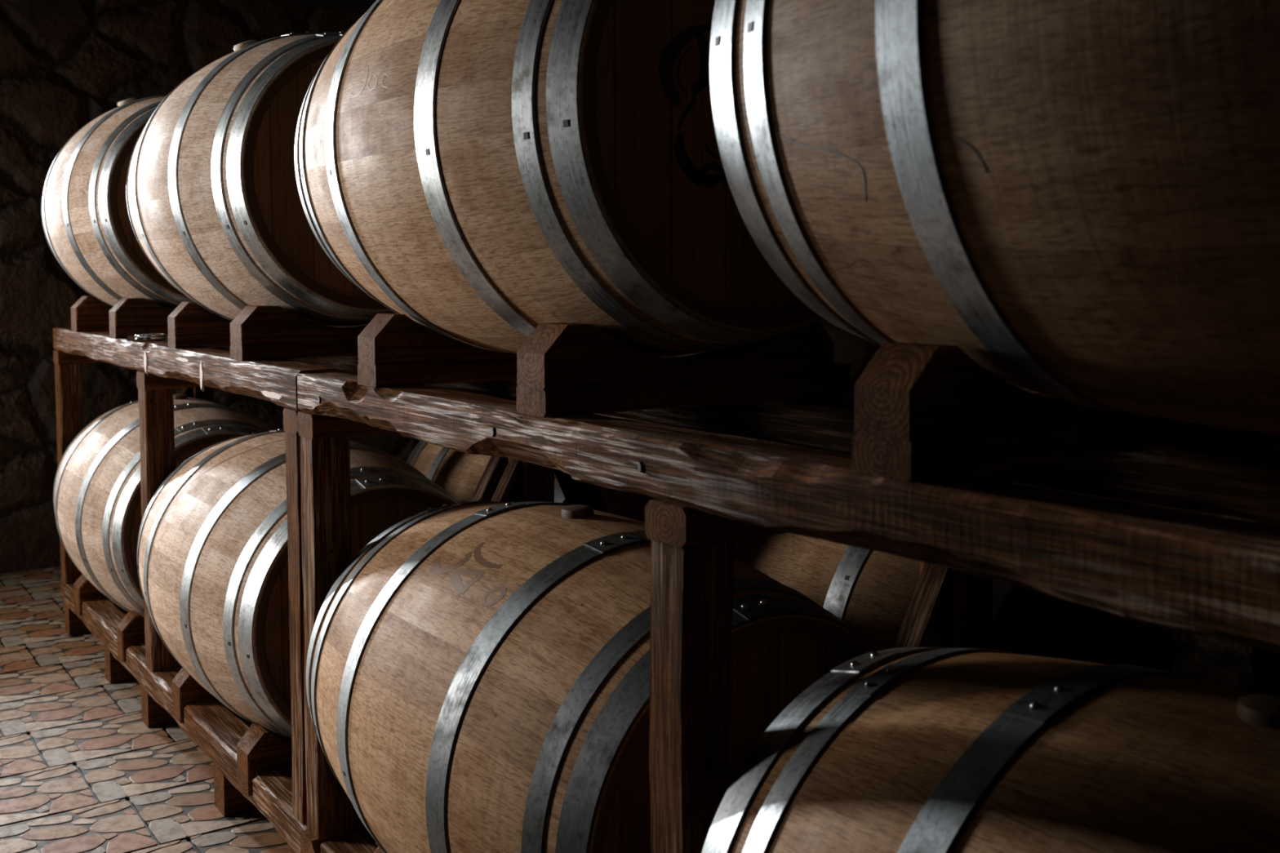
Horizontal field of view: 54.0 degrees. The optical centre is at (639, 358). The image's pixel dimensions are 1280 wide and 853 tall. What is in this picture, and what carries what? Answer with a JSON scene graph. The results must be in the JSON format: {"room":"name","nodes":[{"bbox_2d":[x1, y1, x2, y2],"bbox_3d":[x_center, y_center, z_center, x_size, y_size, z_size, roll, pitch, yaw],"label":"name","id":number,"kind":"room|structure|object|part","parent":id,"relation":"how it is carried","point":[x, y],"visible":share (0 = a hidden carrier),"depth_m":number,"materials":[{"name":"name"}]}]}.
{"room":"wine cellar","nodes":[
{"label":"wine cellar","id":0,"kind":"room"},
{"bbox_2d":[0,566,359,852],"bbox_3d":[-1.186,1.141,1.688,6.700,0.007,8.400,-3,5,-35],"label":"floor","id":1,"kind":"structure","parent":0,"point":[82,771],"depth_m":3.22,"materials":[{"name":"stone"}]},
{"bbox_2d":[53,295,508,852],"bbox_3d":[-1.122,0.424,3.560,0.566,1.182,2.433,-3,5,-35],"label":"rack","id":2,"kind":"object","parent":1,"relation":"on","point":[261,353],"visible":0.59,"depth_m":3.10,"materials":[{"name":"brown wood"}]},
{"bbox_3d":[-1.987,0.400,4.386,0.075,0.766,0.082,-3,5,-35],"label":"post","id":3,"kind":"part","parent":2,"relation":"part of","materials":[{"name":"brown wood"}]},
{"bbox_2d":[41,94,212,312],"bbox_3d":[-1.516,-0.479,4.048,0.700,0.701,0.960,-3,5,-35],"label":"wine barrel","id":4,"kind":"object","parent":2,"relation":"on","point":[87,228],"visible":0.41,"depth_m":3.64,"materials":[{"name":"brown wood"}]},
{"bbox_2d":[127,333,168,341],"bbox_3d":[-1.361,-0.058,3.499,0.105,0.018,0.105,1,4,10],"label":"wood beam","id":5,"kind":"structure","parent":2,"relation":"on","point":[151,336],"depth_m":3.46,"materials":[{"name":"brown"}]},
{"bbox_3d":[-1.309,0.463,3.418,0.075,0.766,0.079,-3,5,-35],"label":"post","id":6,"kind":"part","parent":2,"relation":"part of","materials":[{"name":"brown wood"}]},
{"bbox_2d":[53,394,271,617],"bbox_3d":[-1.485,0.473,4.064,0.700,0.714,0.960,-3,5,-35],"label":"wine barrel","id":7,"kind":"object","parent":2,"relation":"on","point":[97,493],"visible":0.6,"depth_m":3.70,"materials":[{"name":"brown wood"}]},
{"bbox_3d":[-1.311,0.881,3.457,0.090,0.076,2.427,-3,5,-35],"label":"rail","id":8,"kind":"part","parent":2,"relation":"part of","materials":[{"name":"brown wood"}]},
{"bbox_3d":[-1.311,-0.004,3.399,0.090,0.079,2.427,-3,5,-35],"label":"rail","id":9,"kind":"part","parent":2,"relation":"part of","materials":[{"name":"brown wood"}]},
{"bbox_3d":[-1.619,0.383,4.643,0.075,0.766,0.082,-3,5,-35],"label":"post","id":10,"kind":"part","parent":2,"relation":"part of","materials":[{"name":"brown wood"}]},
{"bbox_2d":[125,30,396,327],"bbox_3d":[-0.837,-0.415,3.077,0.700,0.700,0.960,-3,5,-35],"label":"wine barrel","id":11,"kind":"object","parent":2,"relation":"on","point":[214,205],"visible":0.57,"depth_m":2.65,"materials":[{"name":"brown wood"}]},
{"bbox_3d":[-0.642,0.525,2.465,0.075,0.766,0.073,-3,5,-35],"label":"post","id":12,"kind":"part","parent":2,"relation":"part of","materials":[{"name":"brown wood"}]},
{"bbox_2d":[136,428,459,738],"bbox_3d":[-0.829,0.534,3.127,0.700,0.714,0.960,-3,5,-35],"label":"wine barrel","id":13,"kind":"object","parent":2,"relation":"on","point":[212,556],"visible":0.55,"depth_m":2.76,"materials":[{"name":"brown wood"}]},
{"bbox_3d":[-0.951,-0.020,3.650,0.090,0.079,2.427,-3,5,-35],"label":"rail","id":14,"kind":"part","parent":2,"relation":"part of","materials":[{"name":"brown wood"}]},
{"bbox_3d":[-0.274,0.508,2.721,0.075,0.766,0.074,-3,5,-35],"label":"post","id":15,"kind":"part","parent":2,"relation":"part of","materials":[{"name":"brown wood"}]},
{"bbox_2d":[297,313,1279,852],"bbox_3d":[0.266,0.553,1.576,0.568,1.182,2.415,-3,5,-35],"label":"rack","id":16,"kind":"object","parent":1,"relation":"on","point":[930,436],"visible":0.84,"depth_m":1.41,"materials":[{"name":"brown wood"}]},
{"bbox_3d":[-0.596,0.529,2.399,0.075,0.766,0.074,-3,5,-35],"label":"post","id":17,"kind":"part","parent":16,"relation":"part of","materials":[{"name":"brown wood"}]},
{"bbox_3d":[0.101,1.012,1.440,0.090,0.076,2.332,-3,5,-35],"label":"rail","id":18,"kind":"part","parent":16,"relation":"part of","materials":[{"name":"brown wood"}]},
{"bbox_3d":[-0.228,0.512,2.656,0.075,0.766,0.074,-3,5,-35],"label":"post","id":19,"kind":"part","parent":16,"relation":"part of","materials":[{"name":"brown wood"}]},
{"bbox_2d":[294,0,822,357],"bbox_3d":[-0.110,-0.354,2.037,0.700,0.714,0.960,-3,5,-35],"label":"wine barrel","id":20,"kind":"object","parent":16,"relation":"on","point":[486,173],"visible":0.76,"depth_m":1.64,"materials":[{"name":"brown wood"}]},
{"bbox_2d":[306,498,877,852],"bbox_3d":[-0.103,0.601,2.089,0.700,0.714,0.960,-3,5,-35],"label":"wine barrel","id":21,"kind":"object","parent":16,"relation":"on","point":[477,672],"visible":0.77,"depth_m":1.77,"materials":[{"name":"brown wood"}]},
{"bbox_3d":[0.059,0.590,1.463,0.075,0.766,0.073,-3,5,-35],"label":"post","id":22,"kind":"part","parent":16,"relation":"part of","materials":[{"name":"brown wood"}]},
{"bbox_3d":[0.078,0.128,1.415,0.090,0.073,2.412,-3,5,-35],"label":"rail","id":23,"kind":"part","parent":16,"relation":"part of","materials":[{"name":"brown wood"}]},
{"bbox_3d":[0.438,0.111,1.666,0.090,0.073,2.412,-3,5,-35],"label":"rail","id":24,"kind":"part","parent":16,"relation":"part of","materials":[{"name":"brown wood"}]},
{"bbox_3d":[0.428,0.573,1.720,0.075,0.766,0.073,-3,5,-35],"label":"post","id":25,"kind":"part","parent":16,"relation":"part of","materials":[{"name":"brown wood"}]},
{"bbox_2d":[701,647,1279,852],"bbox_3d":[0.561,0.663,1.141,0.700,0.714,0.960,-3,5,-35],"label":"wine barrel","id":26,"kind":"object","parent":16,"relation":"on","point":[902,749],"visible":1,"depth_m":1.18,"materials":[{"name":"brown wood"}]},
{"bbox_2d":[709,0,1279,434],"bbox_3d":[0.584,-0.290,1.047,0.700,0.714,0.960,-3,5,-35],"label":"wine barrel","id":27,"kind":"object","parent":16,"relation":"on","point":[1080,199],"visible":0.94,"depth_m":0.96,"materials":[{"name":"brown wood"}]},
{"bbox_2d":[554,362,1279,697],"bbox_3d":[0.014,0.530,3.100,0.884,1.030,3.000,-3,5,-35],"label":"rack","id":28,"kind":"object","parent":1,"relation":"on","point":[1265,668],"visible":0.02,"depth_m":2.20,"materials":[{"name":"brown wood"}]},
{"bbox_2d":[405,413,655,522],"bbox_3d":[-0.273,0.490,3.801,0.700,0.714,0.960,-3,5,-35],"label":"wine barrel","id":29,"kind":"object","parent":28,"relation":"on","point":[459,473],"visible":0.04,"depth_m":3.59,"materials":[{"name":"brown wood"}]},
{"bbox_3d":[0.468,0.470,3.140,0.073,0.786,0.069,-3,5,-35],"label":"post","id":30,"kind":"part","parent":28,"relation":"part of","materials":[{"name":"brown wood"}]},
{"bbox_2d":[733,533,1173,671],"bbox_3d":[0.523,0.564,2.664,0.700,0.714,0.960,-3,5,-35],"label":"wine barrel","id":31,"kind":"object","parent":28,"relation":"on","point":[872,592],"visible":0.06,"depth_m":2.32,"materials":[{"name":"brown wood"}]},
{"bbox_3d":[1.124,0.531,2.204,0.073,0.786,0.069,-3,5,-35],"label":"post","id":32,"kind":"part","parent":28,"relation":"part of","materials":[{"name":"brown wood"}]},
{"bbox_2d":[0,0,482,573],"bbox_3d":[-3.565,-0.321,4.787,6.450,2.510,0.350,-3,5,-35],"label":"wall","id":33,"kind":"structure","parent":0,"point":[64,64],"depth_m":5.33,"materials":[{"name":"stone"}]},
{"bbox_2d":[259,0,376,13],"bbox_3d":[-1.192,-1.439,1.486,6.650,0.150,8.350,-3,5,-35],"label":"ceiling","id":34,"kind":"structure","parent":0,"point":[351,6],"depth_m":5.83,"materials":[{"name":"black wood"}]},
{"bbox_2d":[481,318,1255,692],"bbox_3d":[1.552,-0.222,3.272,0.200,2.510,8.000,-3,5,-35],"label":"wall","id":35,"kind":"structure","parent":0,"point":[1227,664],"depth_m":3.31,"materials":[{"name":"stone"}]}
]}

